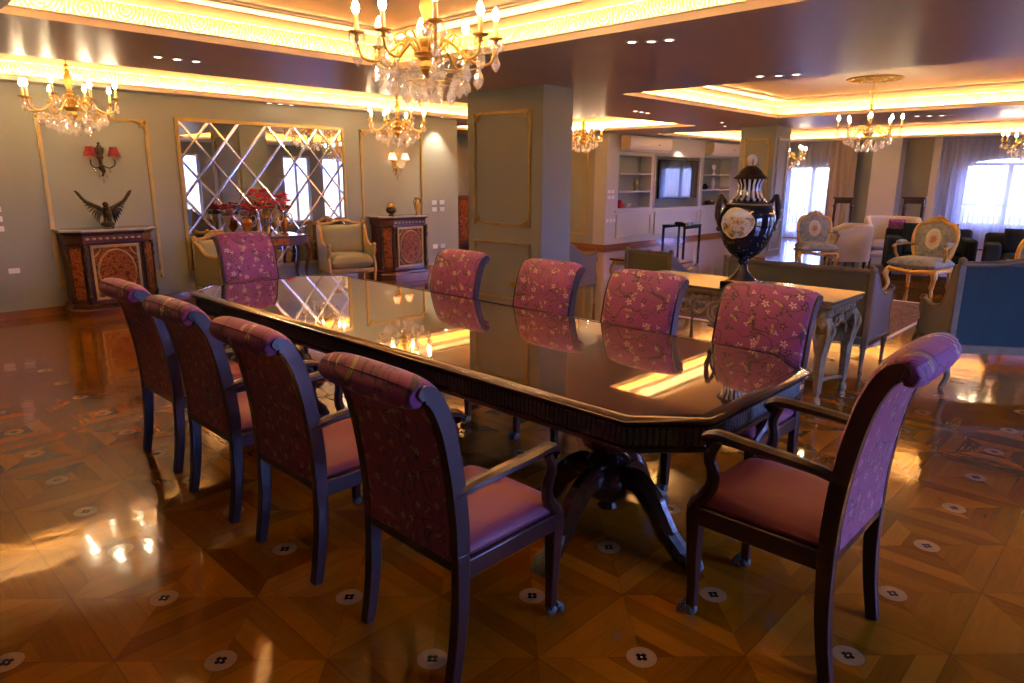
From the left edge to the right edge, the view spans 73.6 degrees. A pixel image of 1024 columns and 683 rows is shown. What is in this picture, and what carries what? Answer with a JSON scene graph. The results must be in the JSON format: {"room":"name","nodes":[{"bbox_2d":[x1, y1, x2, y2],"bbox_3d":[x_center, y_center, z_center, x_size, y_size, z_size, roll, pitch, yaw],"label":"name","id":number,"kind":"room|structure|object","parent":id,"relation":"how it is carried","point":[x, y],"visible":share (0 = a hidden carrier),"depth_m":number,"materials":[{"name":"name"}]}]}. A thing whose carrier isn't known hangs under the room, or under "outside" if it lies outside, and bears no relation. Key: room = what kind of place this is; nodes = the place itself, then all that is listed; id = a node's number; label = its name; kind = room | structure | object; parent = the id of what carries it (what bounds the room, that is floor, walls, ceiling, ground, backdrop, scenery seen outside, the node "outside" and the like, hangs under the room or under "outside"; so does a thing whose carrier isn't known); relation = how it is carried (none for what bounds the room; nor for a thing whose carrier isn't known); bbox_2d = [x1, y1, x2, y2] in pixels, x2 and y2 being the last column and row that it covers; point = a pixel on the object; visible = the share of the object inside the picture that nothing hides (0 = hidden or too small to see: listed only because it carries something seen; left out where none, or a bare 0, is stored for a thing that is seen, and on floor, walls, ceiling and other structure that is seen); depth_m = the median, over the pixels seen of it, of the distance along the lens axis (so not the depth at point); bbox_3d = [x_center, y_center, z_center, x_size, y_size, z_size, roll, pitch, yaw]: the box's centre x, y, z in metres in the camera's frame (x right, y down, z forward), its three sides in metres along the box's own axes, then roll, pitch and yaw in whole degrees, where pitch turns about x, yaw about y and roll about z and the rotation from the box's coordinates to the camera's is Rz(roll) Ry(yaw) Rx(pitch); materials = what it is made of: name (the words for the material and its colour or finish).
{"room":"dining room","nodes":[
{"label":"dining room","id":0,"kind":"room"},
{"bbox_2d":[0,81,458,312],"bbox_3d":[-4.969,-1.814,8.828,0.350,2.648,11.090,13,18,42],"label":"wall","id":1,"kind":"structure","parent":0,"point":[26,244],"depth_m":8.70,"materials":[{"name":"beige paint"}]},
{"bbox_2d":[33,113,164,286],"bbox_3d":[-5.047,-1.729,8.469,0.048,2.010,1.210,13,18,42],"label":"trim","id":2,"kind":"structure","parent":1,"relation":"attached to","point":[37,116],"depth_m":8.25,"materials":[{"name":"gold metal"}]},
{"bbox_2d":[83,142,120,176],"bbox_3d":[-4.981,-2.176,8.321,0.205,0.488,0.410,13,18,42],"label":"wall sconce","id":3,"kind":"object","parent":1,"relation":"attached to","point":[89,151],"visible":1,"depth_m":8.31,"materials":[{"name":"red fabric"}]},
{"bbox_2d":[0,265,432,320],"bbox_3d":[-4.843,-0.541,9.002,0.018,0.092,11.090,13,18,42],"label":"baseboard","id":4,"kind":"structure","parent":1,"relation":"attached to","point":[20,314],"depth_m":8.24,"materials":[{"name":"brown wood"}]},
{"bbox_2d":[0,53,467,118],"bbox_3d":[-2.873,-3.256,8.599,2.220,0.287,9.010,13,18,42],"label":"trim","id":5,"kind":"structure","parent":1,"relation":"attached to","point":[3,56],"depth_m":8.95,"materials":[{"name":"beige paint"}]},
{"bbox_2d":[173,117,347,274],"bbox_3d":[-3.514,-2.121,10.005,0.038,2.060,2.540,13,18,42],"label":"wall mirror","id":6,"kind":"object","parent":1,"relation":"attached to","point":[220,162],"visible":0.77,"depth_m":9.82,"materials":[{"name":"clear glass"}]},
{"bbox_2d":[359,129,423,225],"bbox_3d":[-1.989,-2.479,11.557,0.048,2.060,1.270,13,18,42],"label":"trim","id":7,"kind":"structure","parent":1,"relation":"attached to","point":[361,134],"depth_m":11.19,"materials":[{"name":"gold metal"}]},
{"bbox_2d":[173,0,586,40],"bbox_3d":[-0.516,-2.242,3.819,4.890,0.001,3.400,13,18,42],"label":"ceiling","id":8,"kind":"structure","parent":0,"point":[398,13],"depth_m":5.43,"materials":[{"name":"paint"}]},
{"bbox_2d":[200,0,550,35],"bbox_3d":[-0.516,-2.228,3.822,4.350,0.030,2.860,13,18,42],"label":"trim","id":9,"kind":"structure","parent":8,"relation":"attached to","point":[521,3],"depth_m":5.48,"materials":[{"name":"paint"}]},
{"bbox_2d":[0,0,805,68],"bbox_3d":[-0.516,-2.103,3.852,4.890,0.287,3.400,13,18,42],"label":"trim","id":10,"kind":"structure","parent":8,"relation":"attached to","point":[167,5],"depth_m":5.23,"materials":[{"name":"beige paint"}]},
{"bbox_2d":[348,0,502,86],"bbox_3d":[-0.486,-1.819,3.932,0.805,0.875,0.805,-11,17,-38],"label":"chandelier","id":11,"kind":"object","parent":8,"relation":"hanging from","point":[427,52],"visible":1,"depth_m":3.90,"materials":[{"name":"gold metal"}]},
{"bbox_2d":[457,135,467,195],"bbox_3d":[-1.881,-3.650,16.543,0.200,2.648,5.800,13,18,42],"label":"wall","id":12,"kind":"structure","parent":0,"point":[462,140],"depth_m":16.93,"materials":[{"name":"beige paint"}]},
{"bbox_2d":[0,236,1023,682],"bbox_3d":[2.456,-0.617,9.901,16.400,0.100,22.900,13,18,42],"label":"floor","id":13,"kind":"structure","parent":0,"point":[112,570],"depth_m":2.99,"materials":[{"name":"brown wood"}]},
{"bbox_2d":[51,225,158,316],"bbox_3d":[-4.913,-0.880,8.415,0.495,1.025,1.060,13,18,42],"label":"base cabinet","id":14,"kind":"object","parent":13,"relation":"on","point":[90,255],"visible":0.81,"depth_m":8.17,"materials":[{"name":"red wood"}]},
{"bbox_2d":[74,190,130,226],"bbox_3d":[-4.890,-1.597,8.252,0.191,0.448,0.626,13,18,42],"label":"statue","id":15,"kind":"object","parent":14,"relation":"on","point":[108,212],"visible":1,"depth_m":8.25,"materials":[{"name":"brown metal"}]},
{"bbox_2d":[98,277,245,473],"bbox_3d":[-1.938,0.146,4.081,0.590,1.094,0.728,13,18,42],"label":"dining chair","id":16,"kind":"object","parent":13,"relation":"on","point":[159,369],"visible":0.62,"depth_m":3.85,"materials":[{"name":"fabric"}]},
{"bbox_2d":[179,360,241,394],"bbox_3d":[-1.869,0.203,4.169,0.490,0.087,0.495,13,18,42],"label":"seat cushion","id":17,"kind":"object","parent":16,"relation":"on","point":[234,366],"depth_m":4.08,"materials":[{"name":"fabric"}]},
{"bbox_2d":[191,230,224,289],"bbox_3d":[-3.627,-0.944,8.868,0.853,0.953,0.648,13,18,42],"label":"armchair","id":18,"kind":"object","parent":13,"relation":"on","point":[206,262],"visible":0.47,"depth_m":8.79,"materials":[{"name":"beige fabric"}]},
{"bbox_2d":[142,295,329,523],"bbox_3d":[-1.393,0.281,3.532,0.590,1.094,0.728,13,18,42],"label":"dining chair","id":19,"kind":"object","parent":13,"relation":"on","point":[213,402],"visible":0.7,"depth_m":3.31,"materials":[{"name":"fabric"}]},
{"bbox_2d":[236,391,326,431],"bbox_3d":[-1.324,0.338,3.619,0.490,0.087,0.495,13,18,42],"label":"seat cushion","id":20,"kind":"object","parent":19,"relation":"on","point":[244,421],"depth_m":3.42,"materials":[{"name":"fabric"}]},
{"bbox_2d":[212,231,311,359],"bbox_3d":[-2.286,-0.403,6.242,0.728,1.149,0.589,13,18,42],"label":"dining chair","id":21,"kind":"object","parent":13,"relation":"on","point":[248,256],"visible":0.38,"depth_m":6.25,"materials":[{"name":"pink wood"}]},
{"bbox_2d":[208,316,362,584],"bbox_3d":[-0.847,0.404,3.032,0.590,1.094,0.728,13,18,42],"label":"dining chair","id":22,"kind":"object","parent":13,"relation":"on","point":[291,437],"visible":0.77,"depth_m":2.81,"materials":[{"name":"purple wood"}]},
{"bbox_2d":[322,417,359,477],"bbox_3d":[-0.778,0.461,3.120,0.490,0.087,0.495,13,18,42],"label":"seat cushion","id":23,"kind":"object","parent":22,"relation":"on","point":[342,458],"depth_m":2.92,"materials":[{"name":"fabric"}]},
{"bbox_2d":[271,233,310,275],"bbox_3d":[-3.534,-1.125,9.931,0.386,0.811,1.206,13,18,42],"label":"side table","id":24,"kind":"object","parent":13,"relation":"on","point":[297,239],"visible":0.31,"depth_m":10.07,"materials":[{"name":"red wood"}]},
{"bbox_2d":[237,202,256,231],"bbox_3d":[-3.698,-1.703,9.575,0.246,0.477,0.248,2,14,9],"label":"flower vase","id":25,"kind":"object","parent":24,"relation":"on","point":[246,223],"visible":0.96,"depth_m":9.52,"materials":[{"name":"orange plant"}]},
{"bbox_2d":[251,188,274,235],"bbox_3d":[-3.524,-1.850,9.786,0.298,0.665,0.304,-10,17,-37],"label":"flower vase","id":26,"kind":"object","parent":24,"relation":"on","point":[264,215],"visible":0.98,"depth_m":9.73,"materials":[{"name":"silver metal"}]},
{"bbox_2d":[273,192,292,234],"bbox_3d":[-3.335,-1.865,9.967,0.256,0.612,0.237,-2,14,-9],"label":"flower vase","id":27,"kind":"object","parent":24,"relation":"on","point":[284,224],"visible":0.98,"depth_m":9.94,"materials":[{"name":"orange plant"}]},
{"bbox_2d":[316,217,376,280],"bbox_3d":[-2.541,-1.382,10.532,0.768,1.038,0.613,-7,16,-29],"label":"armchair","id":28,"kind":"object","parent":13,"relation":"on","point":[341,248],"visible":0.96,"depth_m":10.51,"materials":[{"name":"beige fabric"}]},
{"bbox_2d":[330,251,372,268],"bbox_3d":[-2.531,-1.257,10.543,0.640,0.230,0.540,-7,16,-29],"label":"seat cushion","id":29,"kind":"object","parent":28,"relation":"on","point":[338,259],"depth_m":10.36,"materials":[{"name":"beige fabric"}]},
{"bbox_2d":[367,214,429,279],"bbox_3d":[-1.834,-1.611,11.530,0.495,1.025,1.060,13,18,42],"label":"base cabinet","id":30,"kind":"object","parent":13,"relation":"on","point":[400,240],"visible":1,"depth_m":11.28,"materials":[{"name":"red wood"}]},
{"bbox_2d":[318,352,563,682],"bbox_3d":[-0.231,0.544,2.463,0.590,1.094,0.728,13,18,42],"label":"dining chair","id":31,"kind":"object","parent":13,"relation":"on","point":[419,489],"visible":1,"depth_m":2.27,"materials":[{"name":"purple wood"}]},
{"bbox_2d":[463,465,560,553],"bbox_3d":[-0.163,0.601,2.551,0.490,0.087,0.495,13,18,42],"label":"seat cushion","id":32,"kind":"object","parent":31,"relation":"on","point":[504,512],"depth_m":2.44,"materials":[{"name":"fabric"}]},
{"bbox_2d":[430,249,489,298],"bbox_3d":[-0.588,-0.141,5.306,0.589,1.094,0.728,13,18,42],"label":"dining chair","id":33,"kind":"object","parent":13,"relation":"on","point":[459,272],"visible":0.3,"depth_m":5.29,"materials":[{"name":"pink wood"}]},
{"bbox_2d":[458,195,468,246],"bbox_3d":[-1.438,-2.924,16.631,0.500,1.200,1.200,13,18,42],"label":"cabinet","id":34,"kind":"object","parent":13,"relation":"on","point":[463,218],"visible":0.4,"depth_m":16.59,"materials":[{"name":"red wood"}]},
{"bbox_2d":[190,275,809,577],"bbox_3d":[-0.574,0.223,4.460,4.500,0.775,1.482,13,18,42],"label":"dining table","id":35,"kind":"object","parent":13,"relation":"on","point":[625,391],"visible":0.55,"depth_m":3.32,"materials":[{"name":"brown wood"}]},
{"bbox_2d":[461,258,585,441],"bbox_3d":[0.082,0.014,4.680,0.589,1.094,0.728,13,18,42],"label":"dining chair","id":36,"kind":"object","parent":13,"relation":"on","point":[547,285],"visible":0.41,"depth_m":4.67,"materials":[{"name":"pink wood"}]},
{"bbox_2d":[569,240,597,302],"bbox_3d":[0.696,-0.975,9.118,0.668,0.943,0.653,13,18,42],"label":"armchair","id":37,"kind":"object","parent":13,"relation":"on","point":[589,262],"visible":0.18,"depth_m":8.97,"materials":[{"name":"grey fabric"}]},
{"bbox_2d":[550,269,688,443],"bbox_3d":[0.644,0.143,4.155,0.589,1.094,0.728,13,18,42],"label":"dining chair","id":38,"kind":"object","parent":13,"relation":"on","point":[642,299],"visible":0.32,"depth_m":4.16,"materials":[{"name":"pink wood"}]},
{"bbox_2d":[609,256,692,274],"bbox_3d":[1.964,-0.908,9.749,1.017,0.527,0.617,13,18,42],"label":"coffee table","id":39,"kind":"object","parent":13,"relation":"on","point":[616,260],"visible":0.19,"depth_m":9.72,"materials":[{"name":"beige wood"}]},
{"bbox_2d":[624,246,698,319],"bbox_3d":[1.763,-0.689,8.102,0.648,0.874,0.653,13,18,42],"label":"armchair","id":40,"kind":"object","parent":13,"relation":"on","point":[649,260],"visible":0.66,"depth_m":7.82,"materials":[{"name":"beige fabric"}]},
{"bbox_2d":[661,223,701,248],"bbox_3d":[4.160,-2.600,16.805,0.620,0.550,0.850,12,18,40],"label":"side table","id":41,"kind":"object","parent":13,"relation":"on","point":[691,226],"visible":0.8,"depth_m":16.66,"materials":[{"name":"black paint"}]},
{"bbox_2d":[656,282,822,491],"bbox_3d":[1.206,0.272,3.629,0.589,1.094,0.728,13,18,42],"label":"dining chair","id":42,"kind":"object","parent":13,"relation":"on","point":[780,319],"visible":0.47,"depth_m":3.62,"materials":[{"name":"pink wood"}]},
{"bbox_2d":[738,408,793,437],"bbox_3d":[1.136,0.362,3.577,0.490,0.087,0.495,13,18,42],"label":"seat cushion","id":43,"kind":"object","parent":42,"relation":"on","point":[786,419],"depth_m":3.33,"materials":[{"name":"fabric"}]},
{"bbox_2d":[657,270,865,404],"bbox_3d":[1.812,-0.068,5.635,1.760,0.820,0.677,13,18,42],"label":"console table","id":44,"kind":"object","parent":13,"relation":"on","point":[703,287],"visible":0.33,"depth_m":5.21,"materials":[{"name":"beige wood"}]},
{"bbox_2d":[715,154,780,285],"bbox_3d":[1.826,-0.934,5.317,0.416,1.007,0.416,13,18,42],"label":"urn","id":45,"kind":"object","parent":44,"relation":"on","point":[747,223],"visible":0.99,"depth_m":5.19,"materials":[{"name":"black ceramic"}]},
{"bbox_2d":[679,300,919,347],"bbox_3d":[3.897,-0.393,8.765,2.280,0.012,3.230,13,18,42],"label":"rug","id":46,"kind":"object","parent":13,"relation":"on","point":[904,315],"visible":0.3,"depth_m":8.35,"materials":[{"name":"beige fabric"}]},
{"bbox_2d":[722,254,894,371],"bbox_3d":[2.797,-0.345,6.576,1.408,0.929,0.653,13,18,42],"label":"settee","id":47,"kind":"object","parent":13,"relation":"on","point":[874,307],"visible":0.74,"depth_m":6.10,"materials":[{"name":"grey fabric"}]},
{"bbox_2d":[793,210,839,265],"bbox_3d":[5.672,-1.884,12.751,0.738,1.072,0.722,3,14,12],"label":"armchair","id":48,"kind":"object","parent":13,"relation":"on","point":[814,231],"visible":0.92,"depth_m":12.90,"materials":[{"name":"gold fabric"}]},
{"bbox_2d":[794,241,838,251],"bbox_3d":[5.665,-1.773,12.745,0.660,0.155,0.575,3,14,11],"label":"seat cushion","id":49,"kind":"object","parent":48,"relation":"on","point":[801,246],"depth_m":12.52,"materials":[{"name":"grey fabric"}]},
{"bbox_2d":[676,332,961,682],"bbox_3d":[1.083,0.512,2.478,0.728,1.165,0.590,13,18,42],"label":"dining chair","id":50,"kind":"object","parent":13,"relation":"on","point":[806,512],"visible":1,"depth_m":2.33,"materials":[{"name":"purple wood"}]},
{"bbox_2d":[689,458,828,545],"bbox_3d":[1.011,0.574,2.563,0.495,0.093,0.490,13,18,42],"label":"seat cushion","id":51,"kind":"object","parent":50,"relation":"on","point":[779,504],"depth_m":2.46,"materials":[{"name":"fabric"}]},
{"bbox_2d":[832,197,854,227],"bbox_3d":[7.780,-2.783,16.177,0.444,1.241,0.444,7,15,26],"label":"plant stand","id":52,"kind":"object","parent":13,"relation":"on","point":[837,199],"visible":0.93,"depth_m":15.90,"materials":[{"name":"brown wood"}]},
{"bbox_2d":[822,223,873,266],"bbox_3d":[6.634,-1.912,13.466,0.785,0.800,0.822,2,14,9],"label":"tub chair","id":53,"kind":"object","parent":13,"relation":"on","point":[854,244],"visible":0.8,"depth_m":13.11,"materials":[{"name":"beige fabric"}]},
{"bbox_2d":[864,216,921,263],"bbox_3d":[7.654,-2.062,13.855,1.020,0.920,0.860,5,14,18],"label":"tub chair","id":54,"kind":"object","parent":13,"relation":"on","point":[880,223],"visible":0.28,"depth_m":13.92,"materials":[{"name":"beige fabric"}]},
{"bbox_2d":[901,197,926,220],"bbox_3d":[8.743,-2.516,15.002,0.444,1.281,0.444,9,16,31],"label":"plant stand","id":55,"kind":"object","parent":13,"relation":"on","point":[907,200],"visible":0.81,"depth_m":14.72,"materials":[{"name":"brown wood"}]},
{"bbox_2d":[882,216,959,297],"bbox_3d":[6.109,-1.290,10.174,0.758,1.126,0.775,-9,16,-33],"label":"armchair","id":56,"kind":"object","parent":13,"relation":"on","point":[934,242],"visible":0.98,"depth_m":10.16,"materials":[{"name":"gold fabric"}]},
{"bbox_2d":[887,255,954,269],"bbox_3d":[6.080,-1.176,10.181,0.604,0.163,0.693,-9,16,-33],"label":"seat cushion","id":57,"kind":"object","parent":56,"relation":"on","point":[922,262],"depth_m":10.02,"materials":[{"name":"grey fabric"}]},
{"bbox_2d":[881,223,977,273],"bbox_3d":[7.433,-1.654,12.223,1.350,0.888,0.850,6,15,23],"label":"sofa","id":58,"kind":"object","parent":13,"relation":"on","point":[967,247],"visible":0.44,"depth_m":12.08,"materials":[{"name":"black fabric"}]},
{"bbox_2d":[902,223,958,244],"bbox_3d":[7.453,-1.904,12.207,0.850,0.396,0.192,6,15,23],"label":"cushion","id":59,"kind":"object","parent":58,"relation":"on","point":[908,228],"depth_m":12.28,"materials":[{"name":"black fabric"}]},
{"bbox_2d":[902,244,959,255],"bbox_3d":[7.384,-1.625,12.117,0.860,0.160,0.610,6,15,23],"label":"seat cushion","id":60,"kind":"object","parent":58,"relation":"on","point":[906,248],"depth_m":12.00,"materials":[{"name":"black fabric"}]},
{"bbox_2d":[911,257,1023,387],"bbox_3d":[4.189,-0.210,5.639,1.353,1.126,0.717,3,14,11],"label":"settee","id":61,"kind":"object","parent":13,"relation":"on","point":[982,304],"visible":0.78,"depth_m":5.38,"materials":[{"name":"blue fabric"}]},
{"bbox_2d":[981,228,1023,260],"bbox_3d":[8.488,-1.282,10.696,1.900,0.888,0.900,9,16,33],"label":"sofa","id":62,"kind":"object","parent":13,"relation":"on","point":[996,246],"visible":0.62,"depth_m":10.93,"materials":[{"name":"black fabric"}]},
{"bbox_2d":[1001,228,1023,252],"bbox_3d":[8.235,-1.583,10.889,0.690,0.396,0.192,9,16,33],"label":"cushion","id":63,"kind":"object","parent":62,"relation":"on","point":[1012,238],"depth_m":10.96,"materials":[{"name":"black fabric"}]},
{"bbox_2d":[0,0,1023,143],"bbox_3d":[2.471,-3.240,9.271,16.400,0.001,22.900,13,18,42],"label":"ceiling","id":64,"kind":"structure","parent":0,"point":[807,38],"depth_m":5.83,"materials":[{"name":"paint"}]},
{"bbox_2d":[781,142,831,236],"bbox_3d":[8.273,-4.220,19.172,1.800,2.600,0.092,13,18,42],"label":"sheer curtain","id":65,"kind":"object","parent":64,"relation":"hanging from","point":[815,170],"visible":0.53,"depth_m":19.12,"materials":[{"name":"white fabric"}]},
{"bbox_2d":[824,141,859,226],"bbox_3d":[8.812,-4.028,18.386,0.700,2.600,0.119,13,18,42],"label":"drape","id":66,"kind":"object","parent":64,"relation":"hanging from","point":[844,154],"visible":0.7,"depth_m":18.31,"materials":[{"name":"beige fabric"}]},
{"bbox_2d":[934,137,976,228],"bbox_3d":[10.704,-3.593,16.618,0.650,2.600,0.118,13,18,42],"label":"sheer curtain","id":67,"kind":"object","parent":64,"relation":"hanging from","point":[960,157],"visible":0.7,"depth_m":16.52,"materials":[{"name":"white fabric"}]},
{"bbox_2d":[947,137,1023,248],"bbox_3d":[12.380,-3.275,15.335,4.500,2.600,0.096,13,18,42],"label":"sheer curtain","id":68,"kind":"object","parent":64,"relation":"hanging from","point":[990,153],"visible":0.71,"depth_m":16.23,"materials":[{"name":"white fabric"}]},
{"bbox_2d":[467,84,573,304],"bbox_3d":[0.075,-1.689,8.426,1.240,2.648,0.520,13,18,42],"label":"wall column","id":69,"kind":"structure","parent":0,"point":[501,139],"depth_m":8.07,"materials":[{"name":"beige paint"}]},
{"bbox_2d":[472,108,531,227],"bbox_3d":[-0.138,-2.051,8.146,0.956,1.326,0.048,13,18,42],"label":"trim","id":70,"kind":"structure","parent":69,"relation":"attached to","point":[526,222],"depth_m":8.03,"materials":[{"name":"gold metal"}]},
{"bbox_2d":[474,239,529,300],"bbox_3d":[-0.138,-0.876,8.436,0.950,0.700,0.028,13,18,42],"label":"trim","id":71,"kind":"structure","parent":69,"relation":"attached to","point":[475,240],"depth_m":8.44,"materials":[{"name":"gold metal"}]},
{"bbox_2d":[570,133,595,243],"bbox_3d":[1.022,-3.817,17.305,2.900,2.648,0.350,13,18,42],"label":"wall","id":72,"kind":"structure","parent":0,"point":[578,173],"depth_m":16.45,"materials":[{"name":"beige paint"}]},
{"bbox_2d":[570,149,588,234],"bbox_3d":[1.352,-3.653,16.734,1.200,2.000,0.048,13,18,42],"label":"trim","id":73,"kind":"structure","parent":72,"relation":"attached to","point":[584,150],"depth_m":16.35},
{"bbox_2d":[592,133,738,244],"bbox_3d":[4.394,-4.070,18.438,0.350,2.648,6.700,13,18,42],"label":"wall","id":74,"kind":"structure","parent":0,"point":[608,152],"depth_m":17.23,"materials":[{"name":"grey paint"}]},
{"bbox_2d":[615,212,650,238],"bbox_3d":[3.021,-2.890,16.979,0.028,0.580,1.520,13,18,42],"label":"trim","id":75,"kind":"structure","parent":74,"relation":"attached to","point":[645,213],"depth_m":16.91,"materials":[{"name":"grey paint"}]},
{"bbox_2d":[621,135,672,152],"bbox_3d":[3.305,-4.785,16.639,0.256,0.352,1.874,13,18,42],"label":"air conditioner","id":76,"kind":"object","parent":74,"relation":"attached to","point":[628,142],"visible":1,"depth_m":16.39,"materials":[{"name":"white plastic"}]},
{"bbox_2d":[604,232,720,248],"bbox_3d":[4.520,-2.797,18.613,0.018,0.092,6.700,13,18,42],"label":"baseboard","id":77,"kind":"structure","parent":74,"relation":"attached to","point":[710,234],"depth_m":17.78,"materials":[{"name":"brown wood"}]},
{"bbox_2d":[614,205,724,212],"bbox_3d":[4.515,-3.589,18.403,0.030,0.050,5.940,13,18,42],"label":"trim","id":78,"kind":"structure","parent":74,"relation":"attached to","point":[633,210],"depth_m":17.81,"materials":[{"name":"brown wood"}]},
{"bbox_2d":[652,154,701,210],"bbox_3d":[4.400,-4.207,18.129,0.028,1.420,2.320,13,18,42],"label":"trim","id":79,"kind":"structure","parent":74,"relation":"attached to","point":[656,155],"depth_m":17.83,"materials":[{"name":"grey paint"}]},
{"bbox_2d":[705,142,739,156],"bbox_3d":[6.044,-5.435,19.409,0.256,0.352,1.774,13,18,42],"label":"air conditioner","id":80,"kind":"object","parent":74,"relation":"attached to","point":[712,148],"visible":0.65,"depth_m":19.08,"materials":[{"name":"white plastic"}]},
{"bbox_2d":[618,156,720,206],"bbox_3d":[4.235,-4.306,18.469,0.020,1.310,5.640,13,18,42],"label":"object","id":81,"kind":"structure","parent":0,"point":[627,164],"depth_m":17.99,"materials":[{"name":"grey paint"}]},
{"bbox_2d":[656,159,698,198],"bbox_3d":[4.284,-4.319,18.204,0.384,0.980,1.940,13,18,42],"label":"television","id":82,"kind":"object","parent":81,"relation":"attached to","point":[676,178],"visible":1,"depth_m":18.00,"materials":[{"name":"black paint"}]},
{"bbox_2d":[736,125,791,257],"bbox_3d":[5.093,-3.001,14.006,0.720,2.648,0.700,13,18,42],"label":"wall column","id":83,"kind":"structure","parent":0,"point":[759,148],"depth_m":13.57,"materials":[{"name":"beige paint"}]},
{"bbox_2d":[743,138,770,197],"bbox_3d":[4.836,-3.315,13.654,0.523,1.423,0.048,13,18,42],"label":"trim","id":84,"kind":"structure","parent":83,"relation":"attached to","point":[767,140],"depth_m":13.51,"materials":[{"name":"gold metal"}]},
{"bbox_2d":[772,138,789,210],"bbox_3d":[5.372,-3.316,13.671,0.028,1.420,0.480,13,18,42],"label":"trim","id":85,"kind":"structure","parent":83,"relation":"attached to","point":[779,139],"depth_m":13.65,"materials":[{"name":"grey paint"}]},
{"bbox_2d":[702,56,1023,100],"bbox_3d":[5.123,-3.188,7.888,6.360,0.001,4.840,13,18,42],"label":"ceiling","id":86,"kind":"structure","parent":0,"point":[1003,69],"depth_m":9.14,"materials":[{"name":"paint"}]},
{"bbox_2d":[623,84,1023,117],"bbox_3d":[5.122,-3.048,7.922,6.360,0.287,4.840,13,18,42],"label":"trim","id":87,"kind":"structure","parent":86,"relation":"attached to","point":[1014,87],"depth_m":10.27,"materials":[{"name":"beige paint"}]},
{"bbox_2d":[712,81,1023,100],"bbox_3d":[5.122,-3.173,7.892,5.820,0.030,4.300,13,18,42],"label":"trim","id":88,"kind":"structure","parent":86,"relation":"attached to","point":[1014,82],"depth_m":10.12,"materials":[{"name":"paint"}]},
{"bbox_2d":[835,82,904,144],"bbox_3d":[4.752,-2.989,9.071,0.767,0.933,0.771,-1,14,-8],"label":"chandelier","id":89,"kind":"object","parent":86,"relation":"hanging from","point":[868,133],"visible":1,"depth_m":9.05,"materials":[{"name":"gold metal"}]},
{"bbox_2d":[846,75,904,83],"bbox_3d":[4.755,-3.425,8.966,0.688,0.054,0.688,13,18,42],"label":"ceiling medallion","id":90,"kind":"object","parent":86,"relation":"attached to","point":[868,78],"depth_m":8.88,"materials":[{"name":"gold metal"}]},
{"bbox_2d":[733,117,1023,130],"bbox_3d":[8.218,-4.807,14.699,9.010,0.001,5.260,13,18,42],"label":"ceiling","id":91,"kind":"structure","parent":0,"point":[1001,119],"depth_m":15.89,"materials":[{"name":"paint"}]},
{"bbox_2d":[661,121,1023,140],"bbox_3d":[8.217,-4.667,14.732,9.010,0.287,5.260,13,18,42],"label":"trim","id":92,"kind":"structure","parent":91,"relation":"attached to","point":[1019,122],"depth_m":16.73,"materials":[{"name":"beige paint"}]},
{"bbox_2d":[737,120,1023,130],"bbox_3d":[8.217,-4.792,14.703,8.470,0.030,4.720,13,18,42],"label":"trim","id":93,"kind":"structure","parent":91,"relation":"attached to","point":[1005,120],"depth_m":16.27,"materials":[{"name":"paint"}]},
{"bbox_2d":[865,138,907,216],"bbox_3d":[9.659,-3.871,17.735,0.650,2.648,0.450,13,18,42],"label":"wall pier","id":94,"kind":"object","parent":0,"point":[889,155],"visible":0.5,"depth_m":17.48,"materials":[{"name":"grey paint"}]},
{"bbox_2d":[781,135,1023,245],"bbox_3d":[11.414,-3.588,16.600,13.100,2.648,0.300,13,18,42],"label":"wall","id":95,"kind":"structure","parent":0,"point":[919,154],"depth_m":17.48,"materials":[{"name":"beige paint"}]},
{"bbox_2d":[959,155,1022,227],"bbox_3d":[12.435,-3.406,15.584,3.800,1.680,0.080,13,18,42],"label":"window","id":96,"kind":"structure","parent":95,"relation":"attached to","point":[1004,209],"depth_m":16.29,"materials":[{"name":"clear glass"}]},
{"bbox_2d":[924,137,945,220],"bbox_3d":[10.497,-3.702,17.053,0.170,2.648,0.300,13,18,42],"label":"wall pier","id":97,"kind":"object","parent":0,"point":[935,175],"visible":0.64,"depth_m":16.88,"materials":[{"name":"grey paint"}]},
{"label":"ceiling","id":98,"kind":"structure","parent":0,"visible":0},
{"bbox_2d":[17,60,120,124],"bbox_3d":[-4.528,-2.568,6.997,0.871,0.895,0.876,13,18,42],"label":"chandelier","id":99,"kind":"object","parent":98,"relation":"hanging from","point":[72,107],"visible":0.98,"depth_m":6.97,"materials":[{"name":"gold metal"}]},
{"bbox_2d":[367,96,426,139],"bbox_3d":[-1.657,-3.269,9.896,0.871,0.895,0.876,5,14,20],"label":"chandelier","id":100,"kind":"object","parent":98,"relation":"hanging from","point":[398,127],"visible":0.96,"depth_m":9.85,"materials":[{"name":"gold metal"}]},
{"label":"ceiling","id":101,"kind":"structure","parent":0,"visible":0},
{"bbox_2d":[457,117,691,131],"bbox_3d":[1.019,-4.508,13.902,4.710,0.287,3.160,13,18,42],"label":"trim","id":102,"kind":"structure","parent":101,"relation":"attached to","point":[607,118],"depth_m":14.81,"materials":[{"name":"beige paint"}]},
{"bbox_2d":[572,118,602,146],"bbox_3d":[1.340,-3.966,12.857,0.784,0.806,0.788,9,16,31],"label":"chandelier","id":103,"kind":"object","parent":101,"relation":"hanging from","point":[583,136],"visible":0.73,"depth_m":12.83,"materials":[{"name":"gold metal"}]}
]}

